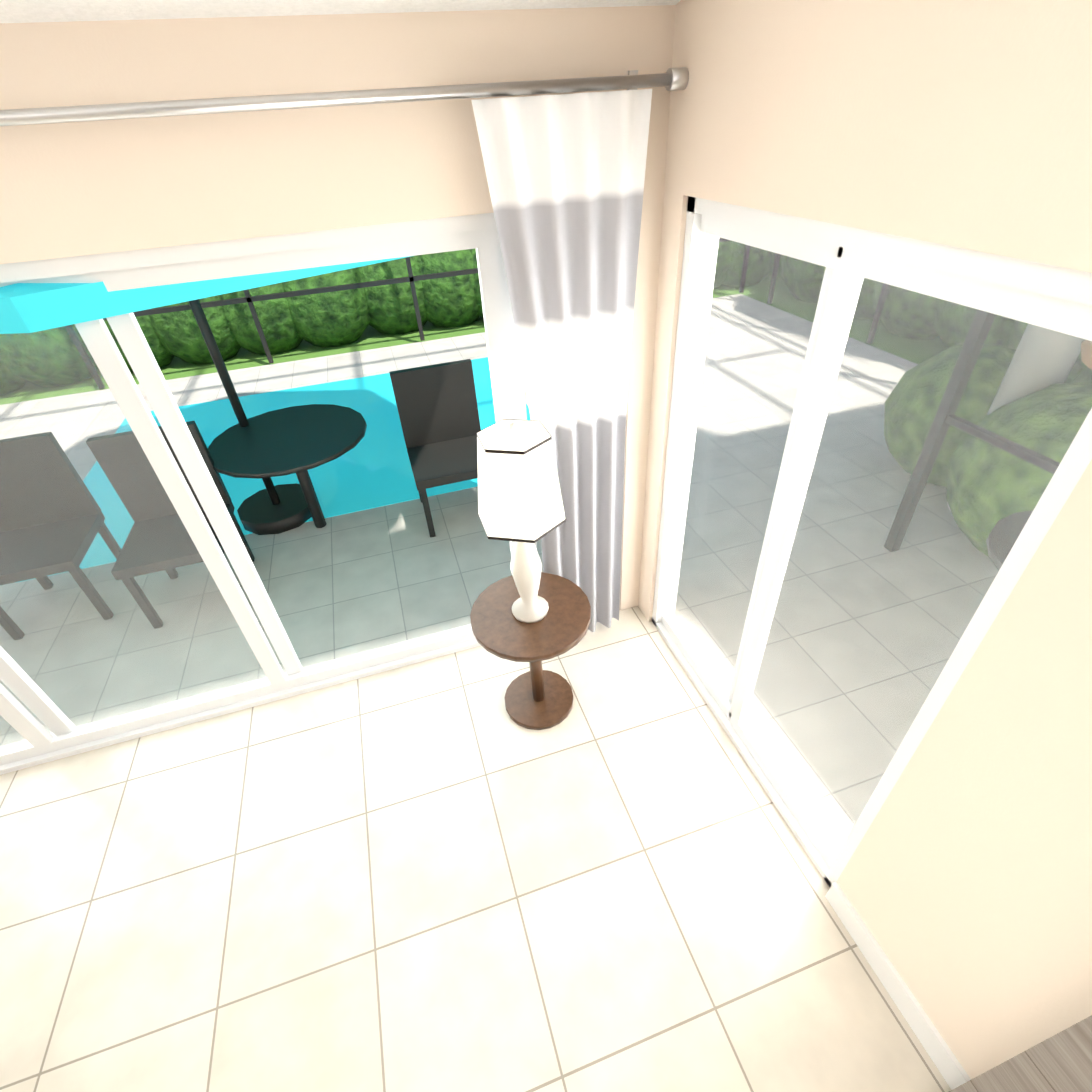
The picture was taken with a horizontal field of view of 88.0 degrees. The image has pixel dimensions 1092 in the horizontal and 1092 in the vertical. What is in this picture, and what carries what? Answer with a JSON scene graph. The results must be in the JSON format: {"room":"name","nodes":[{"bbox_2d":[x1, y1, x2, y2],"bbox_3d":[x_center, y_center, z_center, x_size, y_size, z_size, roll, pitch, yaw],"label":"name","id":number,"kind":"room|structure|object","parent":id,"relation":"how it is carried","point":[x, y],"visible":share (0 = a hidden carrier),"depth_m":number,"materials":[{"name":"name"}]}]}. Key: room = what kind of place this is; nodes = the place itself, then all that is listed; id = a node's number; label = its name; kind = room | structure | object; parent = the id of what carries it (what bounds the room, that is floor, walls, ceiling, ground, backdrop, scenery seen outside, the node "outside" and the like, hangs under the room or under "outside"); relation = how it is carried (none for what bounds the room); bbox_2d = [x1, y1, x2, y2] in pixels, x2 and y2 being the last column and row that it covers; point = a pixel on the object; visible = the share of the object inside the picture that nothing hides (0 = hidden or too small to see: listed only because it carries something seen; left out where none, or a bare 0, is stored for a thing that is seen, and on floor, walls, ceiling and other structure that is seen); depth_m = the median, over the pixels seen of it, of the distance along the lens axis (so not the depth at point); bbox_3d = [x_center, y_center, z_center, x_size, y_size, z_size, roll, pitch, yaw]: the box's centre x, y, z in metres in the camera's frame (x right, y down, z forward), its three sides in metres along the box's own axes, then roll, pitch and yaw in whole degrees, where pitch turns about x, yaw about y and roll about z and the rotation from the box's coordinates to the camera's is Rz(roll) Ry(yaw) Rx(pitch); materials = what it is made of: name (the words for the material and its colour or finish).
{"room":"living room","nodes":[
{"label":"living room","id":0,"kind":"room"},
{"bbox_2d":[0,5,675,610],"bbox_3d":[-1.861,-0.155,2.068,5.150,2.550,0.150,-13,39,-12],"label":"wall","id":1,"kind":"structure","parent":0,"point":[86,187],"depth_m":1.64,"materials":[{"name":"paint"}]},
{"bbox_2d":[0,67,688,126],"bbox_3d":[-1.893,-0.942,1.295,4.910,0.060,0.118,-13,39,-12],"label":"curtain rod","id":2,"kind":"object","parent":1,"relation":"attached to","point":[673,79],"visible":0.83,"depth_m":1.55,"materials":[{"name":"silver metal"}]},
{"bbox_2d":[472,89,651,631],"bbox_3d":[0.120,-0.447,2.422,0.580,2.330,0.069,-13,39,-12],"label":"curtain","id":3,"kind":"object","parent":2,"relation":"hanging from","point":[565,174],"visible":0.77,"depth_m":2.03,"materials":[{"name":"fabric"}]},
{"bbox_2d":[0,0,679,22],"bbox_3d":[-1.020,0.336,-1.450,5.250,0.942,6.600,-13,39,-12],"label":"ceiling","id":4,"kind":"structure","parent":0,"point":[22,11],"depth_m":1.44,"materials":[{"name":"paint"}]},
{"bbox_2d":[638,0,1091,1078],"bbox_3d":[1.474,1.070,0.184,0.150,2.551,6.450,-13,39,-12],"label":"wall","id":5,"kind":"structure","parent":0,"point":[964,880],"depth_m":1.25,"materials":[{"name":"paint"}]},
{"bbox_2d":[825,882,970,1089],"bbox_3d":[-3.059,2.499,0.727,8.890,0.110,8.410,-13,39,-12],"label":"baseboard","id":6,"kind":"structure","parent":5,"relation":"attached to","point":[938,1049],"depth_m":1.77,"materials":[{"name":"white wood"}]},
{"label":"outside","id":7,"kind":"structure","parent":0,"visible":0},
{"bbox_2d":[0,272,997,836],"bbox_3d":[-4.715,-3.030,8.258,36.000,0.105,36.000,-13,39,-12],"label":"ground","id":8,"kind":"structure","parent":7,"point":[372,564],"depth_m":3.76,"materials":[{"name":"grey tile"}]},
{"bbox_2d":[0,256,410,534],"bbox_3d":[-2.099,-1.251,3.558,3.900,2.535,3.900,-13,39,-12],"label":"umbrella","id":9,"kind":"object","parent":8,"relation":"on","point":[271,508],"visible":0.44,"depth_m":1.89,"materials":[{"name":"teal"}]},
{"bbox_2d":[0,359,480,639],"bbox_3d":[-1.878,-0.417,3.694,3.050,1.005,1.275,-13,39,-12],"label":"patio furniture","id":10,"kind":"object","parent":8,"relation":"on","point":[437,407],"visible":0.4,"depth_m":3.47,"materials":[{"name":"grey"}]},
{"bbox_2d":[0,241,1091,555],"bbox_3d":[-2.893,-1.310,2.239,25.358,4.520,16.970,-13,39,-12],"label":"hedge","id":11,"kind":"object","parent":8,"relation":"on","point":[328,319],"visible":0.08,"depth_m":6.70,"materials":[{"name":"green plant"}]},
{"bbox_2d":[64,238,1059,551],"bbox_3d":[-0.825,-1.358,3.151,10.550,3.025,8.725,-13,39,-12],"label":"cage","id":12,"kind":"object","parent":8,"relation":"on","point":[954,420],"visible":0.12,"depth_m":3.37,"materials":[{"name":"grey metal"}]},
{"bbox_2d":[1081,340,1091,369],"bbox_3d":[2.064,-1.002,1.651,0.685,1.120,0.429,-13,39,-12],"label":"hanging basket","id":13,"kind":"object","parent":12,"relation":"hanging from","point":[1087,349],"depth_m":2.00,"materials":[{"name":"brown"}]},
{"bbox_2d":[986,510,1032,570],"bbox_3d":[2.113,0.572,2.037,1.122,1.056,1.118,-13,39,-12],"label":"bar table","id":14,"kind":"object","parent":8,"relation":"on","point":[1012,523],"depth_m":2.00,"materials":[{"name":"grey"}]},
{"bbox_2d":[947,324,1084,510],"bbox_3d":[-2.983,-4.713,3.460,23.992,8.188,16.689,-13,39,-12],"label":"trees","id":15,"kind":"object","parent":8,"relation":"on","point":[1059,338],"depth_m":3.17,"materials":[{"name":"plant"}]},
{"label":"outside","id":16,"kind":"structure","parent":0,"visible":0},
{"bbox_2d":[0,196,1091,1091],"bbox_3d":[-3.111,1.321,-0.300,9.290,3.430,8.610,-13,39,-12],"label":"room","id":17,"kind":"structure","parent":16,"point":[424,864],"depth_m":2.06,"materials":[{"name":"tile"}]},
{"bbox_2d":[470,572,590,729],"bbox_3d":[-0.050,0.523,2.617,0.520,0.615,0.520,-13,39,-12],"label":"side table","id":18,"kind":"object","parent":17,"relation":"on","point":[537,697],"visible":0.88,"depth_m":2.47,"materials":[{"name":"brown wood"}]},
{"bbox_2d":[476,419,565,622],"bbox_3d":[-0.090,-0.067,2.163,0.298,0.875,0.344,-13,39,-12],"label":"lamp","id":19,"kind":"object","parent":18,"relation":"on","point":[520,503],"visible":1,"depth_m":1.99,"materials":[{"name":"white ceramic"},{"name":"fabric"}]}
]}

